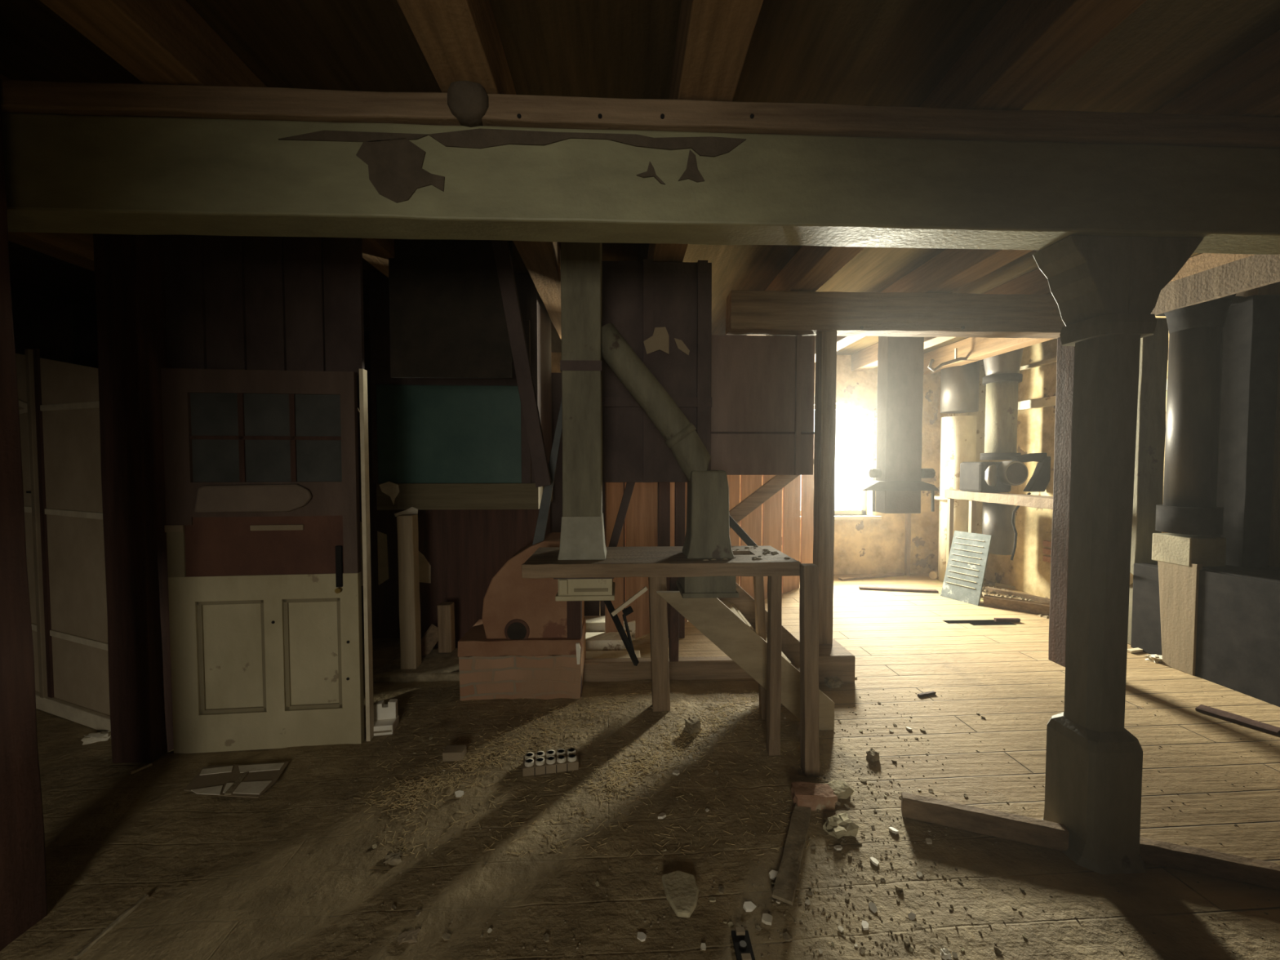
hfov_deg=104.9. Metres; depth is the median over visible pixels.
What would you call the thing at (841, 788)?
rock
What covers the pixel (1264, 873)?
wooden beam
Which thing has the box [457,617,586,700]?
wooden box
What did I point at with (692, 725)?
lump
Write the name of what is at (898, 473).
duct
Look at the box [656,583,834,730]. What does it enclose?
chute
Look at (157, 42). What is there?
joist
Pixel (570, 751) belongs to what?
cup
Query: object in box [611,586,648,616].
lever
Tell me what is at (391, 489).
paper
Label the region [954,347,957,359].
hanger
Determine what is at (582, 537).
chute
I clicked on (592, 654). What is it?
plank
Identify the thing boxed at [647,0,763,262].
joist
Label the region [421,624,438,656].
leaning board
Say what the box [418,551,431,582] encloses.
board
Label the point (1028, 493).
hose
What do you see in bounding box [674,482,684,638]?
upright post
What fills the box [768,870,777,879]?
chip
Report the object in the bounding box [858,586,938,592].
loose lath
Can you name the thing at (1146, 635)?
board
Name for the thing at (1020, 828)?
wooden beam
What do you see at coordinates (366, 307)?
joist
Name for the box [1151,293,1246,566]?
pipe
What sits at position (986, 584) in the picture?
rubble
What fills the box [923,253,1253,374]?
joist
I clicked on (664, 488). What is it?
upright post
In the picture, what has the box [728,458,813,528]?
brace
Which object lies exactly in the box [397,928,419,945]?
crumpled paper
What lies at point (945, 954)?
foil
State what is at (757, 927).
chip
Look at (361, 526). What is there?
board
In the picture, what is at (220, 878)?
floor
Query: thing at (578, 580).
table
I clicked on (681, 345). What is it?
cloth
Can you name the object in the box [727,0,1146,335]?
joist
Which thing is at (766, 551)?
crumbs
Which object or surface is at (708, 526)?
chute
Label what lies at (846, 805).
chip
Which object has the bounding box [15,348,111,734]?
panel
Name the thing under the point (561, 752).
cup
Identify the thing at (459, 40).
joist
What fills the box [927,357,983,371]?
pipe
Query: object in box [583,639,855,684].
sill timber
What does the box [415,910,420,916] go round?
chip
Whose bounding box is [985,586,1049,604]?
loose lath
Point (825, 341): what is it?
timber post
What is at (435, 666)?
plinth
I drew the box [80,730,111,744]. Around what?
crumpled paper
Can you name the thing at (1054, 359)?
rail
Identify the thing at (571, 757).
cup
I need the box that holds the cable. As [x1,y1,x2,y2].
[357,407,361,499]
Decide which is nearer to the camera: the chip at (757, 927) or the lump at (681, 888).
the chip at (757, 927)
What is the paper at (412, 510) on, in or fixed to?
attached to the wall at (456, 451)
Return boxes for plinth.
[373,648,459,683]
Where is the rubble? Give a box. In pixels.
[982,582,1049,618]
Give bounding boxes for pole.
[983,594,1049,615]
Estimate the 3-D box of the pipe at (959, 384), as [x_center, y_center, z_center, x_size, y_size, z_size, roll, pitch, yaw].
[4.046,-0.087,6.268,0.521,2.776,0.521,0,2,-2]
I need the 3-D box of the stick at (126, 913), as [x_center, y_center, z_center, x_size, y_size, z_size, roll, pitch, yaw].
[-1.724,1.456,1.612,0.014,0.016,0.216,0,2,2]
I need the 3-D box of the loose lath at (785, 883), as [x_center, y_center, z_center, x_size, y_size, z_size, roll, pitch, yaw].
[0.604,1.445,1.930,0.073,0.016,0.514,1,2,26]
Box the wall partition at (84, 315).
[72,303,657,616]
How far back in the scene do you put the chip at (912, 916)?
1.65 m
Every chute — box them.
[557,242,606,559]
[600,323,733,559]
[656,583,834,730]
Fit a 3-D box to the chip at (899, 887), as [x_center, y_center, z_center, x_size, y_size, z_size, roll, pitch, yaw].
[0.924,1.455,1.756,0.025,0.011,0.019,1,2,35]
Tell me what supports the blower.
on the shelf
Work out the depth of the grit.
1.77 m
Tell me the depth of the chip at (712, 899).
1.72 m
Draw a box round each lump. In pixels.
[383,850,403,865]
[662,870,698,917]
[684,716,701,734]
[824,675,843,688]
[866,747,879,762]
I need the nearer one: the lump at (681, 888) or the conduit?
the lump at (681, 888)
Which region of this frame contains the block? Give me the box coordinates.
[522,747,578,776]
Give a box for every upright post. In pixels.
[657,482,670,637]
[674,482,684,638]
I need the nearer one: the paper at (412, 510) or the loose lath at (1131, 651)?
the paper at (412, 510)
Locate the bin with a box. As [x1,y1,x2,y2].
[1157,560,1279,706]
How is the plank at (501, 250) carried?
attached to the board at (447, 319)
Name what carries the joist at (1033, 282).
attached to the ceiling
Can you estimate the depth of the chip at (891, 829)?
2.02 m
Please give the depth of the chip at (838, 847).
1.94 m
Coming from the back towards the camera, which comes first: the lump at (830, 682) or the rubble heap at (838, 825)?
the lump at (830, 682)
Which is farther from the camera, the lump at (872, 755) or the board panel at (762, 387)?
the board panel at (762, 387)
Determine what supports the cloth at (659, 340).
attached to the wall panel at (639, 297)
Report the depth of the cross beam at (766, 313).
3.52 m
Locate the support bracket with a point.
(1038, 482)
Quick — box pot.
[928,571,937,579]
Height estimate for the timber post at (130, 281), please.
2.972 m
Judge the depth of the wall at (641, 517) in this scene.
5.15 m
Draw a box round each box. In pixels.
[373,698,399,736]
[442,745,466,761]
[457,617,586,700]
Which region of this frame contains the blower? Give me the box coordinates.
[959,461,1028,492]
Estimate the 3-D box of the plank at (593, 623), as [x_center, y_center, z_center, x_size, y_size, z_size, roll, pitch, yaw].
[-0.292,1.291,4.289,0.500,0.160,0.200,0,2,-2]
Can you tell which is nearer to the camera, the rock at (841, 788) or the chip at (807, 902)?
the chip at (807, 902)
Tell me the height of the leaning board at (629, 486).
0.551 m
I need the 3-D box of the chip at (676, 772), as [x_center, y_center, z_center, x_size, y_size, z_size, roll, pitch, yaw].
[0.178,1.427,2.400,0.032,0.011,0.030,1,2,27]
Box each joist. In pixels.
[0,73,369,331]
[8,231,94,271]
[40,0,394,277]
[396,0,561,341]
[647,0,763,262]
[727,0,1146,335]
[813,29,1279,362]
[851,267,1052,371]
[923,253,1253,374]
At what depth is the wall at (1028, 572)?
5.65 m
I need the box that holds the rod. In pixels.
[622,613,634,650]
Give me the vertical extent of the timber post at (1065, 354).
2.467 m
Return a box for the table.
[521,546,819,776]
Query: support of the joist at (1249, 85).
attached to the ceiling
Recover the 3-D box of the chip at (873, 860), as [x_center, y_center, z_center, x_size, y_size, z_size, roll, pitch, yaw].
[0.892,1.451,1.869,0.025,0.012,0.036,-1,2,-16]
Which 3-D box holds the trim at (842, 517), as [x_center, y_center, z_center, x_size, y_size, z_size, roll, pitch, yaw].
[2.605,0.506,6.797,1.310,0.045,0.370,0,2,-2]
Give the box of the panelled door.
[160,368,364,753]
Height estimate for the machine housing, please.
0.665 m
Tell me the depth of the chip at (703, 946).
1.55 m
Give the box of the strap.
[731,926,755,959]
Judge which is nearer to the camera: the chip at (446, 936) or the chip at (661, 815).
the chip at (446, 936)
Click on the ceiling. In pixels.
(895, 53)
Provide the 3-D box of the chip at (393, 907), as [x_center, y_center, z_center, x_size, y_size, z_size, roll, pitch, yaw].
[-0.841,1.457,1.677,0.020,0.011,0.015,1,2,23]
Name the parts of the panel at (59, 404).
rail, rail, rail, rail, rail, skirting, rail, rail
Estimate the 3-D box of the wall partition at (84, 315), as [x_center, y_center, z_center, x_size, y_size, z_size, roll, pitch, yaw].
[-2.490,-0.128,4.675,5.392,2.970,0.055,0,2,-2]
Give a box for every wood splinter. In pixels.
[917,690,936,697]
[994,617,1020,622]
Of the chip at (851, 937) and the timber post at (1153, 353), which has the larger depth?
the timber post at (1153, 353)
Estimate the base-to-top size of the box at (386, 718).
0.154 m
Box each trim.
[800,514,881,519]
[942,619,1016,625]
[947,360,989,579]
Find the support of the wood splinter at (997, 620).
on the floor
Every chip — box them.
[391,904,396,910]
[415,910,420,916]
[441,932,450,940]
[454,790,463,797]
[542,933,549,942]
[636,932,646,942]
[657,812,666,818]
[672,769,679,775]
[700,942,706,950]
[708,896,715,902]
[718,885,724,893]
[728,921,733,926]
[742,901,756,911]
[755,924,761,930]
[761,913,773,925]
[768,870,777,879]
[804,899,810,905]
[805,890,813,896]
[833,844,842,850]
[837,925,844,933]
[844,803,849,808]
[848,935,855,940]
[859,946,865,955]
[861,920,868,930]
[868,902,877,913]
[869,857,879,866]
[888,826,898,834]
[894,884,902,889]
[902,937,910,944]
[907,911,915,919]
[915,871,922,877]
[925,838,932,844]
[951,951,957,958]
[993,946,1001,954]
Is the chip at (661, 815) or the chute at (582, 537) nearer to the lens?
the chip at (661, 815)
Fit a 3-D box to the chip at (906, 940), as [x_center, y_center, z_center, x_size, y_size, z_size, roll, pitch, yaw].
[0.844,1.461,1.560,0.017,0.006,0.023,0,2,-11]
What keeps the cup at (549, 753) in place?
on the block
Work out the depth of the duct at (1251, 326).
3.51 m
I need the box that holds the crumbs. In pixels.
[702,545,791,560]
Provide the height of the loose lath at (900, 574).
0.033 m
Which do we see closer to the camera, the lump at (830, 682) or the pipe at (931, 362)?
the lump at (830, 682)
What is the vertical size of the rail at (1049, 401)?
0.100 m
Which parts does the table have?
leg, moulding, leg, leg, leg, leg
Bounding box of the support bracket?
[1011,453,1050,491]
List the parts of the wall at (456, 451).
teal panel, rail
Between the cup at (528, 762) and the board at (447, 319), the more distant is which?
the board at (447, 319)
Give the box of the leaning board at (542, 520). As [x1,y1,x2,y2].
[532,400,562,545]
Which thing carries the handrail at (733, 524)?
attached to the chute at (728, 623)
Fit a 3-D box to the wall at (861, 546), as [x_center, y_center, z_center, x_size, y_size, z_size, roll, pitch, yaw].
[-0.395,-0.200,6.727,9.750,2.970,0.380,0,2,-2]
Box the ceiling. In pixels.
[0,0,1279,355]
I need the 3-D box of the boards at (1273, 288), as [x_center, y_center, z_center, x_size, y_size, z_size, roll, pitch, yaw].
[4.870,0.014,0.602,0.320,2.970,7.010,0,2,-2]
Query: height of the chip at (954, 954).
0.009 m
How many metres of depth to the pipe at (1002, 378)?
5.54 m
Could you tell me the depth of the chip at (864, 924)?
1.61 m
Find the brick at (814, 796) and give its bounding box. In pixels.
[791,782,837,810]
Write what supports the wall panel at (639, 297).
hanging from the joist at (713, 38)
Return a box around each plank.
[491,240,551,487]
[584,615,635,640]
[585,631,631,651]
[586,650,640,658]
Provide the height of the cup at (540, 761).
0.018 m
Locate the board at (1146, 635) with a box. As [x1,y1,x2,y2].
[1130,563,1162,655]
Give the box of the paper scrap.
[575,642,580,664]
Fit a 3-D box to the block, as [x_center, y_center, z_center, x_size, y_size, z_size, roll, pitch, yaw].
[-0.445,1.403,2.455,0.270,0.058,0.114,0,2,-11]
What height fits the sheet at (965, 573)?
0.733 m
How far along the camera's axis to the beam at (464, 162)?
1.68 m
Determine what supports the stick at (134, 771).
on the floor
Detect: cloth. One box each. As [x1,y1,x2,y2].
[643,327,668,354]
[674,337,689,355]
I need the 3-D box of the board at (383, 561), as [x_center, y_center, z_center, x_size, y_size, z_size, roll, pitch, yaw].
[-2.212,0.675,4.238,0.090,0.471,0.006,0,2,-2]
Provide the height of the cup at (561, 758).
0.018 m
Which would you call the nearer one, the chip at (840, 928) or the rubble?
the chip at (840, 928)
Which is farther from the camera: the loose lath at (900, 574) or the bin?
the loose lath at (900, 574)
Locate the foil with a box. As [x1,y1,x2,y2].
[939,947,951,959]
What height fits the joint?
0.061 m
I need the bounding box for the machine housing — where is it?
[481,532,584,639]
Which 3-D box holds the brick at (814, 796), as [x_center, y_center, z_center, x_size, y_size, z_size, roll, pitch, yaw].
[0.774,1.413,2.197,0.183,0.070,0.097,0,2,3]
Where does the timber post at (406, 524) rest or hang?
on the floor
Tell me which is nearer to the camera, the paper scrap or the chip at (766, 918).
the chip at (766, 918)
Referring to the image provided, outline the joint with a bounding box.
[622,605,633,616]
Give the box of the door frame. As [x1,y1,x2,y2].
[359,368,373,741]
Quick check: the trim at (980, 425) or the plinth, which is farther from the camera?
the trim at (980, 425)
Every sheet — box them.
[940,530,992,605]
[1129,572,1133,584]
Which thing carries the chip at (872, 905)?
on the floor
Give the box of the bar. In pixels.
[604,600,639,666]
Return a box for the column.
[1032,235,1204,874]
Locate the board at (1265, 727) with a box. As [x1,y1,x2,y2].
[1195,704,1279,735]
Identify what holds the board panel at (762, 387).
hanging from the cross beam at (766, 313)
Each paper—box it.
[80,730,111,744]
[379,481,399,504]
[394,506,417,516]
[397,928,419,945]
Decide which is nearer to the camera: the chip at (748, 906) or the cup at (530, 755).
the chip at (748, 906)
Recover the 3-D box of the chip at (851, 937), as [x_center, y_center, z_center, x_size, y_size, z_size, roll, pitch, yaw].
[0.679,1.464,1.572,0.018,0.005,0.012,2,3,44]
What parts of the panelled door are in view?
moulding, pane, pane, moulding, panel, moulding, frame, moulding, panel, frame, pane, pane, moulding, moulding, panel, moulding, pane, pane, knob, moulding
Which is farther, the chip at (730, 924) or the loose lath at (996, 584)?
the loose lath at (996, 584)
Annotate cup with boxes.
[524,751,534,759]
[524,758,533,767]
[535,751,545,758]
[535,756,545,765]
[546,749,555,757]
[546,755,555,764]
[556,748,565,755]
[556,754,566,763]
[566,747,576,755]
[567,753,577,761]
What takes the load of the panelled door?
in the wall at (232, 302)
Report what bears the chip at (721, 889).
on the floor
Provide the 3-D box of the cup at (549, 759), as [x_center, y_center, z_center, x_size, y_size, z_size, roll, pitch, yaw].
[-0.440,1.384,2.430,0.047,0.018,0.046,0,2,-11]
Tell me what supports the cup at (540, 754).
on the block
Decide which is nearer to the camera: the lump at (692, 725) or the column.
the column
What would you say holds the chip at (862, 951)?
on the floor
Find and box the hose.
[1010,492,1031,560]
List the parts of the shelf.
leg, leg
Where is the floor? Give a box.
[0,573,1279,959]
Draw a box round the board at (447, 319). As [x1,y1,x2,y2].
[388,239,513,378]
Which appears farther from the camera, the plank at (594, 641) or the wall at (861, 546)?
the wall at (861, 546)
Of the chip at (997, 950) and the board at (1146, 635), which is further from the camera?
the board at (1146, 635)
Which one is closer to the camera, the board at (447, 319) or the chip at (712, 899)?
the chip at (712, 899)
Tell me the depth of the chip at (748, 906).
1.69 m
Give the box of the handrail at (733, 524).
[728,515,757,546]
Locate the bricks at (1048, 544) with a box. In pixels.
[1042,540,1051,562]
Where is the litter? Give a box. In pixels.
[352,689,824,857]
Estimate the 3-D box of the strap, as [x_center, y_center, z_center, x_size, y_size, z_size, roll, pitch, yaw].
[0.324,1.462,1.538,0.055,0.032,0.123,0,2,0]
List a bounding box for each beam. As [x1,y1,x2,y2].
[0,79,1279,254]
[725,290,1065,338]
[901,791,1069,851]
[1139,837,1279,890]
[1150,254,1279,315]
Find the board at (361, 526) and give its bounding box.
[360,521,363,586]
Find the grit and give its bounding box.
[288,684,1271,959]
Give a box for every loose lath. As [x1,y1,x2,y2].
[772,804,811,905]
[838,572,904,581]
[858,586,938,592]
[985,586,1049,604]
[995,582,1015,589]
[1127,647,1142,653]
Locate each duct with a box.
[849,336,939,513]
[1210,294,1279,567]
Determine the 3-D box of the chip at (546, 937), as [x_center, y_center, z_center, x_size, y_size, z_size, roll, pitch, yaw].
[-0.299,1.468,1.576,0.019,0.008,0.025,-2,3,-39]
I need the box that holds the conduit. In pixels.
[904,513,911,575]
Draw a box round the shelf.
[944,489,1053,567]
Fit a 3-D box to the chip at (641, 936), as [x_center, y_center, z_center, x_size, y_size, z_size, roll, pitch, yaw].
[0.005,1.474,1.586,0.030,0.012,0.026,0,2,9]
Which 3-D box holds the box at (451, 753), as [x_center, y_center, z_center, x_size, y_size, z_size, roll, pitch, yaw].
[-0.953,1.404,2.529,0.100,0.045,0.070,0,2,-2]
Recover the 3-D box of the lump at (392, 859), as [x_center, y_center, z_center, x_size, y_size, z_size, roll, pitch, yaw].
[-0.945,1.452,1.886,0.067,0.027,0.053,0,2,-14]
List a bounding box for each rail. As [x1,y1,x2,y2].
[1017,378,1167,410]
[1019,330,1168,371]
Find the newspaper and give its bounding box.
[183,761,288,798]
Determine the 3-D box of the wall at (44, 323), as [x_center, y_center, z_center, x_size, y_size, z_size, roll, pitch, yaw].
[-5.198,-0.025,1.718,0.250,2.970,10.050,0,2,-2]
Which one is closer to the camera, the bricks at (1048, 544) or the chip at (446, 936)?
the chip at (446, 936)
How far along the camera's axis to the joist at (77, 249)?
2.87 m
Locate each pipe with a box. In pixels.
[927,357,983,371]
[934,360,979,582]
[979,347,1023,555]
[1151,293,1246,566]
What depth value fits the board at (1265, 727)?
2.88 m
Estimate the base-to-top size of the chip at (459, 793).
0.020 m
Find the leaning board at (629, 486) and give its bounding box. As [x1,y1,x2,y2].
[608,482,635,546]
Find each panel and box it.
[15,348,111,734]
[602,259,711,482]
[711,334,814,475]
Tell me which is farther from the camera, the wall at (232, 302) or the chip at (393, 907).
the wall at (232, 302)
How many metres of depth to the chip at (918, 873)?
1.81 m
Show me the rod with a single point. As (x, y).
(623, 615)
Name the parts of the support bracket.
belt guard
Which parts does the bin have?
lid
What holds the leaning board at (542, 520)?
on the machine housing
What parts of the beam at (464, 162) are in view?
knob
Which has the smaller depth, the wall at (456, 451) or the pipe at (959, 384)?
the wall at (456, 451)
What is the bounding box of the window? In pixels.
[800,404,867,514]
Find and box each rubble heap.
[822,813,858,839]
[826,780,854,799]
[1143,653,1162,662]
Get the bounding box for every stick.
[73,893,149,959]
[128,763,151,774]
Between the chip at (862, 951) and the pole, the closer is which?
the chip at (862, 951)
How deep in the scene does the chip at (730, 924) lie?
1.63 m
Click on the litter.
(741, 699)
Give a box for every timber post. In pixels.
[93,233,173,763]
[396,514,421,669]
[437,601,455,653]
[813,331,836,644]
[1048,337,1075,666]
[1127,317,1168,644]
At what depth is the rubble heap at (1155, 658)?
3.76 m
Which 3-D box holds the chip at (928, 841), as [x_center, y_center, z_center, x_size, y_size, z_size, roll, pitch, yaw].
[1.158,1.448,1.972,0.024,0.011,0.022,1,2,17]
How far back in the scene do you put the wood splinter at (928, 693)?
3.21 m
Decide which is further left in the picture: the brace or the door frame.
the door frame
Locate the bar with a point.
(609, 605)
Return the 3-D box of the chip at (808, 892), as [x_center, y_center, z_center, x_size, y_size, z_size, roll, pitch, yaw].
[0.598,1.460,1.737,0.022,0.010,0.017,1,2,14]
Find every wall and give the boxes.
[10,286,75,364]
[162,234,364,375]
[368,271,553,648]
[551,352,947,574]
[604,434,814,638]
[986,315,1168,599]
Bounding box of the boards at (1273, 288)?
[1235,281,1279,567]
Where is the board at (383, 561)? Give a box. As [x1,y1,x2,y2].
[377,531,389,585]
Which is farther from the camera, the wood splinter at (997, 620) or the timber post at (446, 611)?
the wood splinter at (997, 620)

